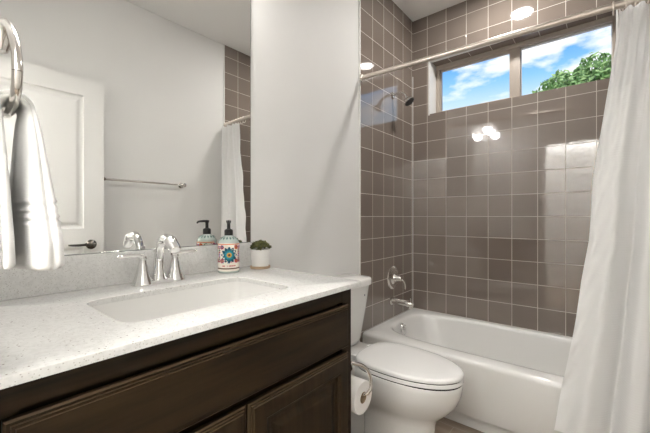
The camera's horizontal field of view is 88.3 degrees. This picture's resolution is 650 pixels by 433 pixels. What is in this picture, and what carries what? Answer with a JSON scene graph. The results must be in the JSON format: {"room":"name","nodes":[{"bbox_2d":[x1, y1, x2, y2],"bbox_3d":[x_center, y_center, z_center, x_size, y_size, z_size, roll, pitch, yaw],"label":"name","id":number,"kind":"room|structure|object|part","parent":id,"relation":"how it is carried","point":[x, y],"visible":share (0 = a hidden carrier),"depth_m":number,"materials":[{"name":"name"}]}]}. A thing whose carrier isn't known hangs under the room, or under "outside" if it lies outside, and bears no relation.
{"room":"bathroom","nodes":[
{"label":"bathroom","id":0,"kind":"room"},
{"bbox_2d":[0,89,64,270],"bbox_3d":[-0.469,-0.051,0.511,0.237,0.270,0.089,0,0,41],"label":"hand towel","id":1,"kind":"object","parent":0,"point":[31,237],"visible":0.97,"depth_m":0.46,"materials":[{"name":"white fabric"}]},
{"bbox_2d":[67,0,412,341],"bbox_3d":[-0.661,-0.247,1.211,0.128,2.762,4.221,0,0,40],"label":"wall","id":2,"kind":"structure","parent":0,"point":[332,149],"depth_m":2.00,"materials":[{"name":"paint"}]},
{"bbox_2d":[0,0,250,255],"bbox_3d":[-0.633,-0.450,1.152,0.005,1.132,0.930,0,0,40],"label":"wall mirror","id":3,"kind":"object","parent":2,"relation":"attached to","point":[143,107],"visible":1,"depth_m":1.15,"materials":[{"name":"grey mirror"}]},
{"bbox_2d":[0,242,252,300],"bbox_3d":[-0.627,0.168,1.148,0.020,0.104,0.936,0,0,40],"label":"backsplash","id":4,"kind":"structure","parent":2,"relation":"attached to","point":[84,271],"depth_m":1.03,"materials":[{"name":"stone"}]},
{"bbox_3d":[0.480,-0.397,2.496,0.007,2.462,0.785,0,0,40],"label":"panel","id":5,"kind":"part","parent":2,"relation":"part of","materials":[{"name":"tile"}]},
{"bbox_2d":[387,266,405,289],"bbox_3d":[0.546,0.462,2.496,0.094,0.170,0.170,0,0,40],"label":"shower valve","id":6,"kind":"object","parent":2,"relation":"attached to","point":[393,277],"visible":1,"depth_m":2.49,"materials":[{"name":"silver metal"}]},
{"bbox_3d":[0.554,0.486,2.491,0.076,0.120,0.076,0,0,40],"label":"lever handle","id":7,"kind":"part","parent":6,"relation":"part of","materials":[{"name":"silver metal"}]},
{"bbox_2d":[389,296,413,308],"bbox_3d":[0.564,0.626,2.454,0.175,0.080,0.068,0,0,40],"label":"tub spout","id":8,"kind":"object","parent":2,"relation":"attached to","point":[392,300],"visible":1,"depth_m":2.44,"materials":[{"name":"silver metal"}]},
{"bbox_2d":[391,92,413,105],"bbox_3d":[0.574,-0.876,2.472,0.173,0.127,0.076,0,0,40],"label":"shower","id":9,"kind":"object","parent":2,"relation":"attached to","point":[408,100],"visible":1,"depth_m":2.45,"materials":[{"name":"silver metal"}]},
{"bbox_3d":[0.554,-0.900,2.489,0.122,0.057,0.019,0,0,40],"label":"arm","id":10,"kind":"part","parent":9,"relation":"part of","materials":[{"name":"silver metal"}]},
{"bbox_2d":[360,0,647,80],"bbox_3d":[0.830,-0.890,1.708,1.533,0.088,0.046,0,0,40],"label":"curtain rod","id":11,"kind":"object","parent":2,"relation":"attached to","point":[620,4],"visible":1,"depth_m":1.63,"materials":[{"name":"silver metal"}]},
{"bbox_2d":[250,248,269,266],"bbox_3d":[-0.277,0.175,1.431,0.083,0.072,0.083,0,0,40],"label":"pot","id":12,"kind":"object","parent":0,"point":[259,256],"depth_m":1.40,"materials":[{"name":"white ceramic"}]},
{"bbox_2d":[392,0,465,20],"bbox_3d":[0.042,-1.678,0.758,1.790,0.100,4.421,0,0,40],"label":"ceiling","id":13,"kind":"structure","parent":0,"point":[415,10],"depth_m":2.59,"materials":[{"name":"paint"}]},
{"bbox_2d":[435,417,483,432],"bbox_3d":[0.042,1.184,0.758,1.790,0.100,4.421,0,0,40],"label":"floor","id":14,"kind":"structure","parent":0,"point":[444,425],"depth_m":1.80,"materials":[{"name":"tile"}]},
{"bbox_2d":[0,289,350,432],"bbox_3d":[-0.413,0.685,0.963,0.582,0.898,0.919,0,0,40],"label":"vanity cabinet","id":15,"kind":"object","parent":14,"relation":"on","point":[288,369],"visible":0.66,"depth_m":0.74,"materials":[{"name":"brown wood"}]},
{"bbox_2d":[0,242,360,389],"bbox_3d":[-0.401,0.176,0.970,0.594,0.120,0.950,0,0,40],"label":"countertop","id":16,"kind":"structure","parent":15,"relation":"on","point":[49,324],"depth_m":0.86,"materials":[{"name":"stone"}]},
{"bbox_2d":[117,233,196,286],"bbox_3d":[-0.549,0.138,1.114,0.181,0.164,0.190,0,0,-4],"label":"faucet","id":17,"kind":"object","parent":16,"relation":"on","point":[142,277],"visible":1,"depth_m":1.09,"materials":[{"name":"silver metal"}]},
{"bbox_3d":[-0.607,0.128,1.048,0.018,0.021,0.079,0,0,32],"label":"lever","id":18,"kind":"part","parent":17,"relation":"part of","materials":[{"name":"silver metal"}]},
{"bbox_3d":[-0.588,0.171,1.078,0.063,0.093,0.063,0,0,40],"label":"handle","id":19,"kind":"part","parent":17,"relation":"part of","materials":[{"name":"silver metal"}]},
{"bbox_3d":[-0.554,0.214,1.119,0.056,0.012,0.166,0,0,40],"label":"deck plate","id":20,"kind":"part","parent":17,"relation":"part of","materials":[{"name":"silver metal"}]},
{"bbox_3d":[-0.532,0.136,1.101,0.119,0.162,0.052,0,0,40],"label":"spout","id":21,"kind":"part","parent":17,"relation":"part of","materials":[{"name":"silver metal"}]},
{"bbox_3d":[-0.521,0.171,1.160,0.063,0.093,0.063,0,0,40],"label":"handle","id":22,"kind":"part","parent":17,"relation":"part of","materials":[{"name":"silver metal"}]},
{"bbox_3d":[-0.494,0.128,1.184,0.079,0.021,0.018,0,0,-43],"label":"lever","id":23,"kind":"part","parent":17,"relation":"part of","materials":[{"name":"silver metal"}]},
{"bbox_2d":[92,282,280,322],"bbox_3d":[-0.362,0.302,0.955,0.320,0.130,0.502,0,0,40],"label":"undermount sink","id":24,"kind":"object","parent":16,"relation":"in","point":[146,308],"visible":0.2,"depth_m":1.06,"materials":[{"name":"white ceramic"}]},
{"bbox_2d":[218,220,239,273],"bbox_3d":[-0.382,0.117,1.327,0.084,0.206,0.083,0,0,40],"label":"soap bottle","id":25,"kind":"object","parent":16,"relation":"on","point":[228,245],"visible":1,"depth_m":1.29,"materials":[{"name":"multicoloured plastic"}]},
{"bbox_2d":[250,239,271,268],"bbox_3d":[-0.280,0.159,1.431,0.096,0.122,0.093,0,0,40],"label":"potted succulent","id":26,"kind":"object","parent":16,"relation":"on","point":[260,254],"visible":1,"depth_m":1.40,"materials":[{"name":"white ceramic"}]},
{"bbox_3d":[-0.320,0.732,0.635,0.020,0.568,0.414,0,0,40],"label":"door","id":27,"kind":"part","parent":15,"relation":"part of","materials":[{"name":"brown wood"}]},
{"bbox_3d":[-0.054,0.732,0.956,0.020,0.568,0.410,0,0,40],"label":"door","id":28,"kind":"part","parent":15,"relation":"part of","materials":[{"name":"brown wood"}]},
{"bbox_2d":[351,361,372,395],"bbox_3d":[0.089,0.570,1.210,0.136,0.151,0.104,0,0,40],"label":"toilet paper holder","id":29,"kind":"object","parent":15,"relation":"attached to","point":[363,366],"visible":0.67,"depth_m":1.20,"materials":[{"name":"silver metal"}]},
{"bbox_2d":[351,375,371,414],"bbox_3d":[0.100,0.650,1.233,0.100,0.115,0.115,0,0,40],"label":"toilet paper roll","id":30,"kind":"object","parent":29,"relation":"hanging from","point":[359,404],"visible":0.53,"depth_m":1.19,"materials":[{"name":"white paper"}]},
{"bbox_2d":[333,274,463,432],"bbox_3d":[0.293,0.740,1.666,0.762,0.788,0.393,0,0,40],"label":"toilet","id":31,"kind":"object","parent":14,"relation":"on","point":[413,388],"visible":0.77,"depth_m":1.50,"materials":[{"name":"white ceramic"}]},
{"bbox_3d":[0.081,0.368,1.842,0.210,0.044,0.393,0,0,40],"label":"tank lid","id":32,"kind":"part","parent":31,"relation":"part of","materials":[{"name":"white ceramic"}]},
{"bbox_3d":[0.079,0.555,1.844,0.193,0.330,0.372,0,0,40],"label":"tank","id":33,"kind":"part","parent":31,"relation":"part of","materials":[{"name":"white ceramic"}]},
{"bbox_3d":[0.389,0.927,1.587,0.506,0.413,0.338,0,0,40],"label":"bowl","id":34,"kind":"part","parent":31,"relation":"part of","materials":[{"name":"white ceramic"}]},
{"bbox_3d":[0.398,0.708,1.579,0.490,0.016,0.336,0,0,40],"label":"seat","id":35,"kind":"part","parent":31,"relation":"part of","materials":[{"name":"white plastic"}]},
{"bbox_3d":[0.398,0.684,1.579,0.490,0.020,0.337,0,0,40],"label":"lid","id":36,"kind":"part","parent":31,"relation":"part of","materials":[{"name":"white plastic"}]},
{"bbox_2d":[362,308,571,432],"bbox_3d":[1.079,0.948,2.010,1.530,0.373,0.764,0,0,40],"label":"bathtub","id":37,"kind":"object","parent":14,"relation":"on","point":[514,376],"visible":0.59,"depth_m":1.88,"materials":[{"name":"white ceramic"}]},
{"bbox_3d":[0.570,0.815,2.418,0.036,0.080,0.082,0,0,40],"label":"overflow plate","id":38,"kind":"part","parent":37,"relation":"part of","materials":[{"name":"silver metal"}]},
{"bbox_2d":[413,0,649,336],"bbox_3d":[1.388,-0.247,2.382,1.790,2.762,0.204,0,0,40],"label":"wall","id":39,"kind":"structure","parent":0,"point":[502,189],"depth_m":2.37,"materials":[{"name":"tile"}]},
{"bbox_3d":[1.292,-1.252,2.352,1.137,0.002,0.032,0,0,40],"label":"reveal trim","id":40,"kind":"part","parent":39,"relation":"part of","materials":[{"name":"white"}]},
{"bbox_2d":[436,15,614,112],"bbox_3d":[1.384,-1.042,2.463,1.137,0.430,0.072,0,0,40],"label":"window","id":41,"kind":"structure","parent":39,"relation":"in","point":[514,51],"depth_m":2.42,"materials":[{"name":"beige plastic"}]},
{"bbox_3d":[1.169,-1.042,2.629,0.533,0.362,0.024,0,0,40],"label":"sash","id":42,"kind":"part","parent":41,"relation":"part of","materials":[{"name":"blue glass"}]},
{"label":"outside","id":43,"kind":"structure","parent":0,"visible":0},
{"bbox_3d":[36.367,1.484,30.139,100.000,0.100,87.179,0,0,40],"label":"ground","id":44,"kind":"structure","parent":43,"visible":0},
{"bbox_2d":[532,51,610,92],"bbox_3d":[7.105,-1.393,8.180,3.884,5.659,2.985,0,0,40],"label":"leafy tree","id":45,"kind":"object","parent":44,"relation":"on","point":[582,73],"visible":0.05,"depth_m":8.07,"materials":[{"name":"green plant"}]},
{"label":"curtain ring","id":46,"kind":"object","parent":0,"visible":0},
{"bbox_2d":[554,1,649,432],"bbox_3d":[1.203,0.058,1.342,0.472,1.797,0.102,0,0,40],"label":"shower curtain","id":47,"kind":"object","parent":46,"relation":"hanging from","point":[606,384],"visible":1,"depth_m":1.35,"materials":[{"name":"white fabric"}]},
{"bbox_3d":[-0.376,-0.247,0.253,1.550,2.762,0.120,0,0,40],"label":"wall","id":48,"kind":"structure","parent":0,"visible":0},
{"bbox_2d":[0,17,22,117],"bbox_3d":[-0.548,-0.244,0.523,0.276,0.184,0.076,0,0,40],"label":"towel ring","id":49,"kind":"object","parent":48,"relation":"attached to","point":[9,38],"visible":0.94,"depth_m":0.47,"materials":[{"name":"silver metal"}]}
]}

